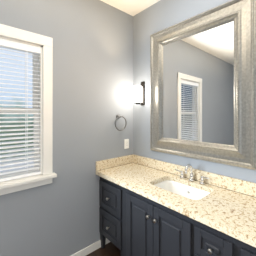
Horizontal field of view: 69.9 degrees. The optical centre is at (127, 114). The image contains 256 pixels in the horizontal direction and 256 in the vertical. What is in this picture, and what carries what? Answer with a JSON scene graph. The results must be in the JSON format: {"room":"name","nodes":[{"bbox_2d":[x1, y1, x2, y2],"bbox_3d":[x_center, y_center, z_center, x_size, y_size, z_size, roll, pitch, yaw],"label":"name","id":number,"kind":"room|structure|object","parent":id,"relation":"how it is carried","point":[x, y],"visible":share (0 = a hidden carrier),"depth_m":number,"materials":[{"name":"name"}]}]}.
{"room":"bathroom","nodes":[
{"label":"bathroom","id":0,"kind":"room"},
{"bbox_2d":[0,0,132,255],"bbox_3d":[-1.441,0.095,1.120,4.180,2.730,0.140,0,0,-42],"label":"wall","id":1,"kind":"structure","parent":0,"point":[92,74],"depth_m":1.83,"materials":[{"name":"paint"}]},
{"bbox_2d":[0,24,56,194],"bbox_3d":[-1.029,-0.040,1.445,0.861,1.322,0.200,0,0,-42],"label":"window","id":2,"kind":"structure","parent":1,"relation":"in","point":[35,72],"depth_m":1.62,"materials":[{"name":"white wood"}]},
{"bbox_2d":[0,38,40,181],"bbox_3d":[-1.021,-0.037,1.436,0.631,1.124,0.064,0,0,-42],"label":"window blind","id":3,"kind":"object","parent":2,"relation":"attached to","point":[14,45],"visible":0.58,"depth_m":1.53,"materials":[{"name":"white plastic"}]},
{"bbox_2d":[70,238,109,255],"bbox_3d":[-1.388,1.420,1.061,3.900,0.080,0.018,0,0,-42],"label":"baseboard","id":4,"kind":"structure","parent":1,"relation":"attached to","point":[89,249],"depth_m":1.91,"materials":[{"name":"white wood"}]},
{"bbox_2d":[96,155,131,169],"bbox_3d":[-0.144,0.555,2.157,0.536,0.100,0.021,0,0,-42],"label":"backsplash","id":5,"kind":"structure","parent":1,"relation":"attached to","point":[103,164],"depth_m":2.12,"materials":[{"name":"beige stone"}]},
{"bbox_2d":[115,114,126,130],"bbox_3d":[-0.098,0.090,2.168,0.179,0.194,0.068,0,0,-42],"label":"towel ring","id":6,"kind":"object","parent":1,"relation":"attached to","point":[118,116],"visible":1,"depth_m":2.17,"materials":[{"name":"silver metal"}]},
{"bbox_2d":[124,139,128,148],"bbox_3d":[-0.015,0.360,2.281,0.072,0.118,0.009,0,0,-42],"label":"electrical outlet","id":7,"kind":"object","parent":1,"relation":"attached to","point":[126,143],"visible":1,"depth_m":2.27,"materials":[{"name":"white plastic"}]},
{"bbox_2d":[86,242,120,255],"bbox_3d":[-0.400,1.510,-0.055,4.180,0.100,3.280,0,0,-42],"label":"floor","id":8,"kind":"structure","parent":0,"point":[110,249],"depth_m":1.96,"materials":[{"name":"brown wood"}]},
{"bbox_2d":[96,174,255,255],"bbox_3d":[0.405,1.052,1.537,0.578,0.815,1.677,0,0,-42],"label":"bathroom vanity","id":9,"kind":"object","parent":8,"relation":"on","point":[150,207],"depth_m":1.40,"materials":[{"name":"grey paint"}]},
{"bbox_2d":[96,162,255,245],"bbox_3d":[0.416,0.625,1.540,0.557,0.040,1.687,0,0,-42],"label":"countertop","id":10,"kind":"structure","parent":9,"relation":"on","point":[223,209],"depth_m":1.31,"materials":[{"name":"beige stone"}]},
{"bbox_2d":[152,178,211,201],"bbox_3d":[0.442,0.724,1.558,0.360,0.183,0.520,0,0,-42],"label":"sink","id":11,"kind":"object","parent":10,"relation":"in","point":[168,183],"depth_m":1.70,"materials":[{"name":"white ceramic"}]},
{"bbox_2d":[176,164,211,181],"bbox_3d":[0.555,0.524,1.659,0.137,0.161,0.341,0,0,-42],"label":"faucet","id":12,"kind":"object","parent":10,"relation":"on","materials":[{"name":"silver metal"}]},
{"bbox_2d":[101,0,159,15],"bbox_3d":[-0.400,-1.320,-0.055,4.180,0.100,3.280,0,0,-42],"label":"ceiling","id":13,"kind":"structure","parent":0,"point":[132,7],"depth_m":2.11,"materials":[{"name":"white paint"}]},
{"bbox_2d":[132,154,255,197],"bbox_3d":[0.617,0.555,1.718,0.021,0.100,1.687,0,0,-42],"label":"backsplash","id":14,"kind":"structure","parent":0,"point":[241,187],"depth_m":1.57,"materials":[{"name":"beige stone"}]},
{"bbox_2d":[133,0,255,182],"bbox_3d":[1.139,0.095,1.215,0.192,2.730,3.140,0,0,-42],"label":"wall","id":15,"kind":"structure","parent":0,"point":[203,86],"depth_m":1.68,"materials":[{"name":"blue paint"}]},
{"bbox_2d":[132,81,144,104],"bbox_3d":[0.123,-0.260,2.171,0.161,0.285,0.116,0,0,-42],"label":"sconce","id":16,"kind":"object","parent":15,"relation":"attached to","point":[138,94],"visible":1,"depth_m":2.12,"materials":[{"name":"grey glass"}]},
{"label":"outside","id":17,"kind":"structure","parent":0,"visible":0},
{"bbox_2d":[0,47,32,171],"bbox_3d":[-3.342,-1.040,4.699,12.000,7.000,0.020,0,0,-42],"label":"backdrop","id":18,"kind":"structure","parent":17,"point":[20,78],"depth_m":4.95,"materials":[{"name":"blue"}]}
]}

